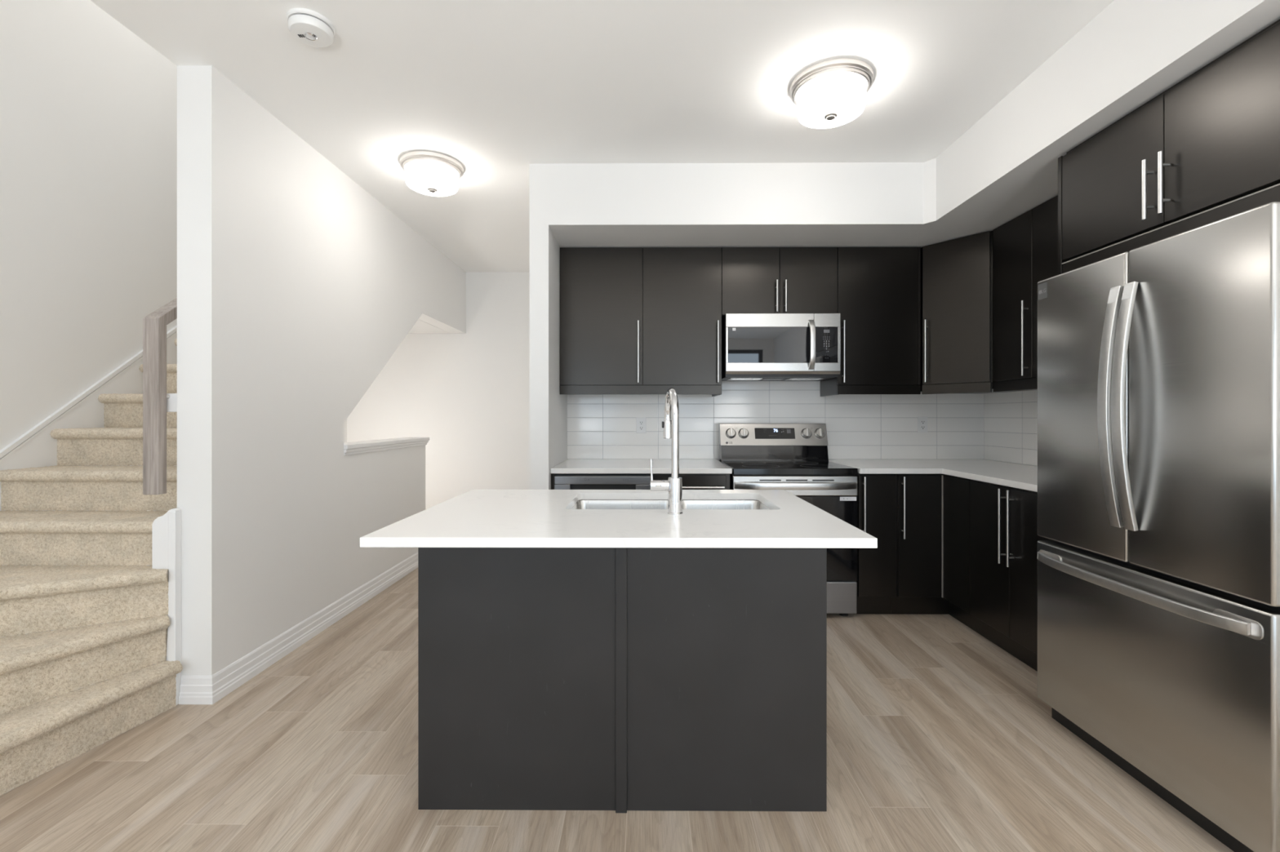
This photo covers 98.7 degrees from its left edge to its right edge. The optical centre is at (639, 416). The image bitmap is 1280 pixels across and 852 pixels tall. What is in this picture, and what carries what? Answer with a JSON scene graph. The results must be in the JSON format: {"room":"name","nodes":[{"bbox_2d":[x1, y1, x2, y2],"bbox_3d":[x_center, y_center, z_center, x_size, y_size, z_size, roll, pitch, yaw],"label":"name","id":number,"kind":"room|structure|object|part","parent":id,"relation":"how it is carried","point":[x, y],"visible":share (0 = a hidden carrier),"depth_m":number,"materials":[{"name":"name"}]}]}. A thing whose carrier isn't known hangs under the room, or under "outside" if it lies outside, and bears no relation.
{"room":"kitchen","nodes":[
{"label":"kitchen","id":0,"kind":"room"},
{"bbox_2d":[0,0,346,636],"bbox_3d":[-3.157,-1.375,1.177,0.150,5.200,9.410,0,0,0],"label":"wall","id":1,"kind":"structure","parent":0,"point":[88,107],"depth_m":2.98,"materials":[{"name":"white paint"}]},
{"bbox_2d":[0,325,177,637],"bbox_3d":[-3.056,-0.298,3.721,0.018,3.046,3.000,0,0,0],"label":"trim","id":2,"kind":"structure","parent":1,"relation":"attached to","point":[36,448],"depth_m":2.99,"materials":[{"name":"white paint"}]},
{"bbox_2d":[177,65,466,675],"bbox_3d":[-1.898,-0.140,4.040,0.150,2.730,3.367,0,0,0],"label":"wall partition","id":3,"kind":"structure","parent":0,"point":[297,286],"depth_m":2.76,"materials":[{"name":"white paint"}]},
{"bbox_2d":[142,297,177,494],"bbox_3d":[-2.031,-0.737,3.262,0.104,2.133,1.904,0,0,0],"label":"handrail","id":4,"kind":"object","parent":3,"relation":"attached to","point":[157,402],"visible":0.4,"depth_m":2.31,"materials":[{"name":"grey wood"}]},
{"bbox_3d":[-2.057,-0.059,2.332,0.065,0.775,0.044,0,0,0],"label":"drop post","id":5,"kind":"part","parent":4,"relation":"part of","materials":[{"name":"grey wood"}]},
{"bbox_3d":[-2.050,-1.098,3.284,0.065,1.411,1.859,0,0,0],"label":"rail","id":6,"kind":"part","parent":4,"relation":"part of","materials":[{"name":"grey wood"}]},
{"bbox_3d":[-2.015,-0.060,2.376,0.061,0.080,0.020,0,0,0],"label":"wall plate","id":7,"kind":"part","parent":4,"relation":"part of","materials":[{"name":"white paint"}]},
{"bbox_2d":[151,507,181,705],"bbox_3d":[-2.012,0.807,2.377,0.104,0.836,0.114,0,0,0],"label":"trim","id":8,"kind":"structure","parent":3,"relation":"attached to","point":[166,528],"depth_m":2.33,"materials":[{"name":"white paint"}]},
{"bbox_2d":[178,552,417,704],"bbox_3d":[-1.893,1.167,3.510,0.167,0.116,2.342,0,0,0],"label":"baseboard","id":9,"kind":"structure","parent":3,"relation":"attached to","point":[193,690],"depth_m":2.79,"materials":[{"name":"white paint"}]},
{"bbox_2d":[343,437,429,455],"bbox_3d":[-1.897,0.207,4.048,0.192,0.065,1.309,0,0,0],"label":"trim","id":10,"kind":"structure","parent":3,"relation":"attached to","point":[363,446],"depth_m":3.89,"materials":[{"name":"white paint"}]},
{"bbox_2d":[346,271,529,509],"bbox_3d":[-1.796,-1.375,5.797,2.510,5.200,0.150,0,0,0],"label":"wall","id":11,"kind":"structure","parent":0,"point":[491,362],"depth_m":5.72,"materials":[{"name":"white paint"}]},
{"bbox_2d":[529,163,567,489],"bbox_3d":[-0.592,-0.140,4.492,0.114,2.730,2.445,0,0,0],"label":"wall","id":12,"kind":"structure","parent":0,"point":[548,407],"depth_m":3.27,"materials":[{"name":"white paint"}]},
{"bbox_2d":[90,0,1114,271],"bbox_3d":[-0.287,-1.630,1.157,5.890,0.250,9.410,0,0,0],"label":"ceiling","id":13,"kind":"structure","parent":0,"point":[498,88],"depth_m":2.40,"materials":[{"name":"paint"}]},
{"bbox_2d":[286,7,334,47],"bbox_3d":[-1.258,-1.476,2.104,0.160,0.058,0.160,0,0,0],"label":"smoke detector","id":14,"kind":"object","parent":13,"relation":"attached to","point":[309,27],"visible":1,"depth_m":2.07,"materials":[{"name":"white plastic"}]},
{"bbox_2d":[400,150,463,196],"bbox_3d":[-1.240,-1.423,3.284,0.358,0.164,0.358,0,0,0],"label":"ceiling light","id":15,"kind":"object","parent":13,"relation":"attached to","point":[430,173],"visible":1,"depth_m":3.18,"materials":[{"name":"white glass"}]},
{"bbox_3d":[-1.240,-1.409,3.284,0.296,0.096,0.296,0,0,0],"label":"lamp shade","id":16,"kind":"part","parent":15,"relation":"part of","materials":[{"name":"white glass"}]},
{"bbox_2d":[789,57,873,128],"bbox_3d":[0.860,-1.423,2.479,0.358,0.164,0.358,0,0,0],"label":"ceiling light","id":17,"kind":"object","parent":13,"relation":"attached to","point":[829,93],"visible":1,"depth_m":2.38,"materials":[{"name":"white glass"}]},
{"bbox_3d":[0.860,-1.409,2.479,0.296,0.096,0.296,0,0,0],"label":"lamp shade","id":18,"kind":"part","parent":17,"relation":"part of","materials":[{"name":"white glass"}]},
{"bbox_2d":[0,568,1233,851],"bbox_3d":[-0.287,1.285,1.157,5.890,0.120,9.410,0,0,0],"label":"floor","id":19,"kind":"structure","parent":0,"point":[940,739],"depth_m":1.87,"materials":[{"name":"brown wood"}]},
{"bbox_2d":[0,319,451,795],"bbox_3d":[-2.490,0.025,3.496,1.144,2.399,4.458,0,0,0],"label":"staircase","id":20,"kind":"structure","parent":19,"relation":"on","point":[95,549],"depth_m":2.25,"materials":[{"name":"beige carpet"}]},
{"bbox_2d":[551,473,556,489],"bbox_3d":[-0.530,0.785,3.696,0.019,0.879,0.695,0,0,0],"label":"base cabinet","id":21,"kind":"object","parent":19,"relation":"on","point":[553,475],"visible":0.14,"depth_m":3.35,"materials":[{"name":"black wood"}]},
{"bbox_2d":[554,473,650,489],"bbox_3d":[-0.220,0.791,3.679,0.598,0.868,0.666,0,0,0],"label":"dishwasher","id":22,"kind":"object","parent":19,"relation":"on","point":[562,481],"visible":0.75,"depth_m":3.35,"materials":[{"name":"silver metal"}]},
{"bbox_3d":[-0.222,0.769,3.364,0.598,0.711,0.034,0,0,0],"label":"door","id":23,"kind":"part","parent":22,"relation":"part of","materials":[{"name":"grey metal"}]},
{"bbox_3d":[-0.222,0.388,3.364,0.598,0.050,0.034,0,0,0],"label":"control panel","id":24,"kind":"part","parent":22,"relation":"part of","materials":[{"name":"grey metal"}]},
{"bbox_3d":[-0.225,0.440,3.376,0.399,0.051,0.007,0,0,0],"label":"pocket handle","id":25,"kind":"part","parent":22,"relation":"part of","materials":[{"name":"black plastic"}]},
{"bbox_2d":[417,547,826,813],"bbox_3d":[-0.054,0.782,2.025,1.270,0.886,0.656,0,0,0],"label":"base cabinet","id":26,"kind":"object","parent":19,"relation":"on","point":[620,680],"visible":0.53,"depth_m":1.71,"materials":[{"name":"wood"}]},
{"bbox_3d":[-0.375,0.782,1.720,0.633,0.886,0.018,0,0,0],"label":"panel","id":27,"kind":"part","parent":26,"relation":"part of","materials":[{"name":"black wood"}]},
{"bbox_2d":[360,489,877,548],"bbox_3d":[-0.054,0.326,1.889,1.337,0.026,0.942,0,0,0],"label":"countertop","id":28,"kind":"structure","parent":26,"relation":"on","point":[473,518],"depth_m":1.60,"materials":[{"name":"white stone"}]},
{"bbox_2d":[649,387,682,515],"bbox_3d":[0.086,0.108,1.855,0.106,0.411,0.210,0,0,0],"label":"faucet","id":29,"kind":"object","parent":28,"relation":"on","point":[670,424],"visible":1,"depth_m":1.76,"materials":[{"name":"silver metal"}]},
{"bbox_3d":[0.038,0.171,1.775,0.010,0.072,0.008,0,0,0],"label":"lever","id":30,"kind":"part","parent":29,"relation":"part of","materials":[{"name":"silver metal"}]},
{"bbox_2d":[571,499,770,509],"bbox_3d":[0.113,0.445,2.050,0.781,0.210,0.440,0,0,0],"label":"sink","id":31,"kind":"object","parent":28,"relation":"in","point":[581,504],"visible":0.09,"depth_m":2.25,"materials":[{"name":"metal"}]},
{"bbox_3d":[-0.062,0.446,2.051,0.388,0.207,0.398,0,0,0],"label":"bowl","id":32,"kind":"part","parent":31,"relation":"part of","materials":[{"name":"metal"}]},
{"bbox_3d":[0.319,0.446,2.049,0.327,0.207,0.398,0,0,0],"label":"bowl","id":33,"kind":"part","parent":31,"relation":"part of","materials":[{"name":"metal"}]},
{"bbox_3d":[0.260,0.782,1.715,0.636,0.886,0.018,0,0,0],"label":"panel","id":34,"kind":"part","parent":26,"relation":"part of","materials":[{"name":"black wood"}]},
{"bbox_2d":[653,473,729,489],"bbox_3d":[0.319,0.785,3.680,0.466,0.879,0.751,0,0,0],"label":"base cabinet","id":35,"kind":"object","parent":19,"relation":"on","point":[690,481],"visible":0.18,"depth_m":3.34,"materials":[{"name":"wood"}]},
{"bbox_2d":[550,459,732,474],"bbox_3d":[0.009,0.329,3.686,1.098,0.032,0.728,0,0,0],"label":"countertop","id":36,"kind":"structure","parent":35,"relation":"on","point":[568,466],"depth_m":3.40,"materials":[{"name":"white stone"}]},
{"bbox_3d":[0.311,0.427,3.323,0.397,0.012,0.036,0,0,0],"label":"handle","id":37,"kind":"part","parent":35,"relation":"part of","materials":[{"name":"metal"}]},
{"bbox_2d":[718,422,857,616],"bbox_3d":[0.943,0.636,3.625,0.753,1.178,0.707,0,0,0],"label":"stove","id":38,"kind":"object","parent":19,"relation":"on","point":[793,458],"visible":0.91,"depth_m":3.33,"materials":[{"name":"silver metal"}]},
{"bbox_3d":[0.642,0.118,3.881,0.068,0.067,0.042,0,0,0],"label":"knob","id":39,"kind":"part","parent":38,"relation":"part of","materials":[{"name":"metal"}]},
{"bbox_3d":[0.732,0.118,3.880,0.068,0.067,0.042,0,0,0],"label":"knob","id":40,"kind":"part","parent":38,"relation":"part of","materials":[{"name":"metal"}]},
{"bbox_3d":[0.945,0.126,3.920,0.753,0.158,0.116,0,0,0],"label":"control panel","id":41,"kind":"part","parent":38,"relation":"part of","materials":[{"name":"metal"}]},
{"bbox_2d":[721,461,857,475],"bbox_3d":[0.942,0.333,3.583,0.753,0.041,0.512,0,0,0],"label":"cooktop","id":42,"kind":"object","parent":38,"relation":"in","point":[739,468],"depth_m":3.35,"materials":[{"name":"grey glass"}]},
{"bbox_3d":[0.941,0.420,3.351,0.753,0.119,0.041,0,0,0],"label":"oven door","id":43,"kind":"part","parent":38,"relation":"part of","materials":[{"name":"metal"}]},
{"bbox_3d":[0.941,0.417,3.303,0.736,0.040,0.063,0,0,0],"label":"oven handle","id":44,"kind":"part","parent":38,"relation":"part of","materials":[{"name":"metal"}]},
{"bbox_3d":[1.175,0.118,3.877,0.068,0.067,0.042,0,0,0],"label":"knob","id":45,"kind":"part","parent":38,"relation":"part of","materials":[{"name":"metal"}]},
{"bbox_3d":[1.269,0.118,3.877,0.068,0.067,0.042,0,0,0],"label":"knob","id":46,"kind":"part","parent":38,"relation":"part of","materials":[{"name":"metal"}]},
{"bbox_3d":[0.941,0.738,3.350,0.751,0.511,0.042,0,0,0],"label":"oven glass","id":47,"kind":"part","parent":38,"relation":"part of","materials":[{"name":"black glass"}]},
{"bbox_3d":[0.941,1.099,3.352,0.747,0.192,0.039,0,0,0],"label":"storage drawer","id":48,"kind":"part","parent":38,"relation":"part of","materials":[{"name":"grey metal"}]},
{"bbox_2d":[854,473,895,614],"bbox_3d":[1.442,0.785,3.673,0.234,0.879,0.751,0,0,0],"label":"base cabinet","id":49,"kind":"object","parent":19,"relation":"on","point":[876,493],"visible":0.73,"depth_m":3.33,"materials":[{"name":"wood"}]},
{"bbox_3d":[1.353,0.548,3.316,0.012,0.375,0.036,0,0,0],"label":"handle","id":50,"kind":"part","parent":49,"relation":"part of","materials":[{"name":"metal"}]},
{"bbox_2d":[891,474,982,635],"bbox_3d":[2.038,0.785,3.547,0.958,0.879,0.970,0,0,0],"label":"base cabinet","id":51,"kind":"object","parent":19,"relation":"on","point":[932,511],"visible":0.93,"depth_m":3.33,"materials":[{"name":"wood"}]},
{"bbox_3d":[1.589,0.548,3.314,0.012,0.375,0.036,0,0,0],"label":"handle","id":52,"kind":"part","parent":51,"relation":"part of","materials":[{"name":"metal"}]},
{"bbox_3d":[1.697,0.726,3.343,0.260,0.739,0.019,0,0,0],"label":"door","id":53,"kind":"part","parent":51,"relation":"part of","materials":[{"name":"black wood"}]},
{"bbox_2d":[828,459,1037,492],"bbox_3d":[1.920,0.329,3.211,1.191,0.032,1.651,0,0,0],"label":"countertop","id":54,"kind":"structure","parent":51,"relation":"on","point":[1024,477],"depth_m":3.31,"materials":[{"name":"white stone"}]},
{"bbox_3d":[1.845,0.726,3.208,0.020,0.742,0.286,0,0,0],"label":"filler panel","id":55,"kind":"part","parent":51,"relation":"part of","materials":[{"name":"black wood"}]},
{"bbox_2d":[969,480,1053,671],"bbox_3d":[2.153,0.785,2.722,0.718,0.879,0.678,0,0,0],"label":"base cabinet","id":56,"kind":"object","parent":19,"relation":"on","point":[1004,538],"visible":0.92,"depth_m":2.77,"materials":[{"name":"wood"}]},
{"bbox_3d":[1.843,0.726,2.896,0.020,0.742,0.331,0,0,0],"label":"door","id":57,"kind":"part","parent":56,"relation":"part of","materials":[{"name":"black wood"}]},
{"bbox_3d":[1.812,0.548,2.756,0.036,0.375,0.012,0,0,0],"label":"handle","id":58,"kind":"part","parent":56,"relation":"part of","materials":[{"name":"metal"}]},
{"bbox_3d":[1.811,0.548,2.691,0.036,0.375,0.012,0,0,0],"label":"handle","id":59,"kind":"part","parent":56,"relation":"part of","materials":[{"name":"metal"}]},
{"bbox_3d":[1.841,0.726,2.558,0.020,0.742,0.338,0,0,0],"label":"door","id":60,"kind":"part","parent":56,"relation":"part of","materials":[{"name":"black wood"}]},
{"bbox_2d":[1057,155,1066,275],"bbox_3d":[2.163,0.051,2.372,0.703,2.347,0.020,0,0,0],"label":"end panel","id":61,"kind":"object","parent":19,"relation":"on","point":[1060,261],"visible":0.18,"depth_m":2.37,"materials":[{"name":"black wood"}]},
{"bbox_2d":[1037,201,1279,851],"bbox_3d":[2.020,0.337,1.824,0.925,1.777,0.849,0,0,0],"label":"fridge","id":62,"kind":"object","parent":19,"relation":"on","point":[1158,362],"visible":1,"depth_m":1.66,"materials":[{"name":"grey metal"}]},
{"bbox_3d":[1.650,-0.032,2.041,0.061,1.040,0.420,0,0,0],"label":"door","id":63,"kind":"part","parent":62,"relation":"part of","materials":[{"name":"metal"}]},
{"bbox_3d":[1.588,-0.034,1.856,0.060,0.810,0.038,0,0,0],"label":"handle","id":64,"kind":"part","parent":62,"relation":"part of","materials":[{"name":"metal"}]},
{"bbox_3d":[1.587,-0.034,1.801,0.060,0.810,0.038,0,0,0],"label":"handle","id":65,"kind":"part","parent":62,"relation":"part of","materials":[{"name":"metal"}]},
{"bbox_3d":[1.590,0.561,1.834,0.051,0.032,0.772,0,0,0],"label":"handle","id":66,"kind":"part","parent":62,"relation":"part of","materials":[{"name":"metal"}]},
{"bbox_3d":[1.649,0.828,1.826,0.061,0.645,0.849,0,0,0],"label":"freezer drawer","id":67,"kind":"part","parent":62,"relation":"part of","materials":[{"name":"metal"}]},
{"bbox_3d":[1.647,-0.032,1.614,0.061,1.040,0.424,0,0,0],"label":"door","id":68,"kind":"part","parent":62,"relation":"part of","materials":[{"name":"metal"}]},
{"bbox_2d":[567,458,719,461],"bbox_3d":[1.070,-0.140,4.128,3.216,2.730,0.150,0,0,0],"label":"wall","id":69,"kind":"structure","parent":0,"point":[567,459],"depth_m":4.06,"materials":[{"name":"white tile"}]},
{"bbox_2d":[560,247,721,396],"bbox_3d":[0.005,-0.642,3.845,1.086,0.989,0.407,0,0,0],"label":"upper cabinet","id":70,"kind":"object","parent":69,"relation":"attached to","point":[633,320],"visible":1,"depth_m":3.68,"materials":[{"name":"wood"}]},
{"bbox_3d":[-0.260,-0.672,3.691,0.554,0.920,0.019,0,0,0],"label":"door","id":71,"kind":"part","parent":70,"relation":"part of","materials":[{"name":"black wood"}]},
{"bbox_3d":[-0.011,-0.432,3.660,0.012,0.413,0.036,0,0,0],"label":"handle","id":72,"kind":"part","parent":70,"relation":"part of","materials":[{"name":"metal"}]},
{"bbox_3d":[0.004,-0.179,3.692,1.084,0.060,0.019,0,0,0],"label":"light rail","id":73,"kind":"part","parent":70,"relation":"part of","materials":[{"name":"black wood"}]},
{"bbox_3d":[0.283,-0.672,3.688,0.526,0.920,0.019,0,0,0],"label":"door","id":74,"kind":"part","parent":70,"relation":"part of","materials":[{"name":"black wood"}]},
{"bbox_3d":[0.519,-0.432,3.657,0.012,0.413,0.036,0,0,0],"label":"handle","id":75,"kind":"part","parent":70,"relation":"part of","materials":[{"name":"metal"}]},
{"bbox_2d":[721,247,837,318],"bbox_3d":[0.935,-0.909,3.839,0.771,0.456,0.407,0,0,0],"label":"upper cabinet","id":76,"kind":"object","parent":69,"relation":"attached to","point":[755,280],"visible":0.91,"depth_m":3.67,"materials":[{"name":"wood"}]},
{"bbox_3d":[0.741,-0.907,3.684,0.384,0.450,0.019,0,0,0],"label":"door","id":77,"kind":"part","parent":76,"relation":"part of","materials":[{"name":"black wood"}]},
{"bbox_3d":[0.909,-0.802,3.654,0.012,0.212,0.036,0,0,0],"label":"handle","id":78,"kind":"part","parent":76,"relation":"part of","materials":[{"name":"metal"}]},
{"bbox_2d":[721,313,840,381],"bbox_3d":[0.939,-0.466,3.793,0.748,0.422,0.498,0,0,0],"label":"microwave","id":79,"kind":"object","parent":76,"relation":"attached to","point":[756,347],"visible":0.99,"depth_m":3.60,"materials":[{"name":"silver metal"}]},
{"bbox_3d":[0.851,-0.486,3.616,0.575,0.379,0.033,0,0,0],"label":"door","id":80,"kind":"part","parent":79,"relation":"part of","materials":[{"name":"metal"}]},
{"bbox_3d":[1.117,-0.470,3.571,0.033,0.324,0.056,0,0,0],"label":"handle","id":81,"kind":"part","parent":79,"relation":"part of","materials":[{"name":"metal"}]},
{"bbox_3d":[0.968,-0.802,3.654,0.012,0.212,0.036,0,0,0],"label":"handle","id":82,"kind":"part","parent":76,"relation":"part of","materials":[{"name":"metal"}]},
{"bbox_3d":[1.127,-0.907,3.682,0.382,0.450,0.019,0,0,0],"label":"door","id":83,"kind":"part","parent":76,"relation":"part of","materials":[{"name":"black wood"}]},
{"bbox_2d":[567,381,1037,466],"bbox_3d":[0.989,-0.031,3.222,3.064,0.688,1.661,0,0,0],"label":"backsplash","id":84,"kind":"structure","parent":69,"relation":"attached to","point":[1002,427],"depth_m":4.04,"materials":[{"name":"white tile"}]},
{"bbox_2d":[636,417,646,433],"bbox_3d":[0.009,0.065,4.045,0.072,0.116,0.009,0,0,0],"label":"outlet","id":85,"kind":"object","parent":84,"relation":"attached to","point":[641,422],"visible":1,"depth_m":4.04,"materials":[{"name":"white plastic"}]},
{"bbox_2d":[917,417,927,432],"bbox_3d":[2.072,0.060,4.031,0.072,0.116,0.009,0,0,0],"label":"outlet","id":86,"kind":"object","parent":84,"relation":"attached to","point":[922,421],"visible":1,"depth_m":4.03,"materials":[{"name":"white plastic"}]},
{"bbox_3d":[2.519,0.069,3.207,0.005,0.488,1.651,0,0,0],"label":"tiled panel","id":87,"kind":"part","parent":84,"relation":"part of","materials":[{"name":"white tile"}]},
{"bbox_2d":[820,247,920,396],"bbox_3d":[1.597,-0.642,3.835,0.552,0.989,0.407,0,0,0],"label":"upper cabinet","id":88,"kind":"object","parent":69,"relation":"attached to","point":[879,288],"visible":0.98,"depth_m":3.67,"materials":[{"name":"wood"}]},
{"bbox_3d":[1.331,-0.159,3.867,0.018,0.021,0.344,0,0,0],"label":"panel","id":89,"kind":"part","parent":88,"relation":"part of","materials":[{"name":"black wood"}]},
{"bbox_3d":[1.353,-0.432,3.651,0.012,0.413,0.036,0,0,0],"label":"handle","id":90,"kind":"part","parent":88,"relation":"part of","materials":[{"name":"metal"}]},
{"bbox_3d":[1.596,-0.179,3.681,0.552,0.060,0.019,0,0,0],"label":"light rail","id":91,"kind":"part","parent":88,"relation":"part of","materials":[{"name":"black wood"}]},
{"bbox_3d":[1.866,-0.672,3.677,0.011,0.920,0.019,0,0,0],"label":"door","id":92,"kind":"part","parent":88,"relation":"part of","materials":[{"name":"black wood"}]},
{"bbox_2d":[920,230,1037,394],"bbox_3d":[2.193,-0.643,3.684,0.644,0.988,0.694,0,0,0],"label":"upper cabinet","id":93,"kind":"object","parent":69,"relation":"attached to","point":[957,274],"visible":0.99,"depth_m":3.49,"materials":[{"name":"wood"}]},
{"bbox_3d":[1.886,-0.432,3.624,0.036,0.413,0.012,0,0,-39],"label":"handle","id":94,"kind":"part","parent":93,"relation":"part of","materials":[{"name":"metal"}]},
{"bbox_3d":[2.015,-0.179,3.514,0.019,0.061,0.408,0,0,-39],"label":"light rail","id":95,"kind":"part","parent":93,"relation":"part of","materials":[{"name":"black wood"}]},
{"bbox_3d":[2.013,-0.673,3.512,0.019,0.920,0.398,0,0,-39],"label":"door","id":96,"kind":"part","parent":93,"relation":"part of","materials":[{"name":"black wood"}]},
{"bbox_2d":[548,0,1279,247],"bbox_3d":[0.983,-1.323,2.273,3.066,0.365,3.560,0,0,0],"label":"soffit","id":97,"kind":"structure","parent":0,"point":[1004,166],"depth_m":3.25,"materials":[{"name":"white paint"}]},
{"bbox_2d":[1039,550,1061,561],"bbox_3d":[1.619,0.561,2.175,0.003,0.048,0.116,0,0,0],"label":"handle","id":98,"kind":"object","parent":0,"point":[1055,554],"depth_m":2.16,"materials":[{"name":"silver metal"}]},
{"bbox_2d":[1213,608,1262,639],"bbox_3d":[1.615,0.561,1.488,0.003,0.048,0.124,0,0,0],"label":"handle","id":99,"kind":"object","parent":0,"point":[1254,624],"depth_m":1.47,"materials":[{"name":"silver metal"}]},
{"bbox_3d":[2.577,-0.140,0.237,0.150,2.730,7.610,0,0,0],"label":"wall","id":100,"kind":"structure","parent":0,"visible":0},
{"bbox_2d":[992,195,1057,391],"bbox_3d":[2.304,-0.643,2.859,0.418,0.988,0.950,0,0,0],"label":"upper cabinet","id":101,"kind":"object","parent":100,"relation":"attached to","point":[1025,246],"visible":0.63,"depth_m":3.08,"materials":[{"name":"wood"}]},
{"bbox_3d":[2.146,-0.673,3.165,0.019,0.920,0.334,0,0,0],"label":"door","id":102,"kind":"part","parent":101,"relation":"part of","materials":[{"name":"black wood"}]},
{"bbox_3d":[2.146,-0.179,2.860,0.019,0.061,0.944,0,0,0],"label":"light rail","id":103,"kind":"part","parent":101,"relation":"part of","materials":[{"name":"black wood"}]},
{"bbox_3d":[2.114,-0.432,3.023,0.036,0.414,0.012,0,0,0],"label":"handle","id":104,"kind":"part","parent":101,"relation":"part of","materials":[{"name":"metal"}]},
{"bbox_3d":[2.144,-0.673,2.829,0.019,0.920,0.332,0,0,0],"label":"door","id":105,"kind":"part","parent":101,"relation":"part of","materials":[{"name":"black wood"}]},
{"bbox_2d":[1062,19,1279,273],"bbox_3d":[2.138,-0.856,1.897,0.746,0.561,0.930,0,0,0],"label":"upper cabinet","id":106,"kind":"object","parent":100,"relation":"attached to","point":[1205,149],"visible":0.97,"depth_m":1.84,"materials":[{"name":"wood"}]},
{"bbox_3d":[1.819,-0.893,2.130,0.019,0.446,0.460,0,0,0],"label":"door","id":107,"kind":"part","parent":106,"relation":"part of","materials":[{"name":"black wood"}]},
{"bbox_3d":[1.784,-0.797,1.933,0.037,0.211,0.014,0,0,0],"label":"handle","id":108,"kind":"part","parent":106,"relation":"part of","materials":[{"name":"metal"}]},
{"bbox_3d":[1.783,-0.797,1.873,0.037,0.211,0.014,0,0,0],"label":"handle","id":109,"kind":"part","parent":106,"relation":"part of","materials":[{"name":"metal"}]},
{"bbox_3d":[1.820,-0.617,1.899,0.018,0.084,0.928,0,0,0],"label":"filler panel","id":110,"kind":"part","parent":106,"relation":"part of","materials":[{"name":"black wood"}]},
{"bbox_3d":[1.816,-0.893,1.667,0.019,0.446,0.460,0,0,0],"label":"door","id":111,"kind":"part","parent":106,"relation":"part of","materials":[{"name":"black wood"}]}
]}

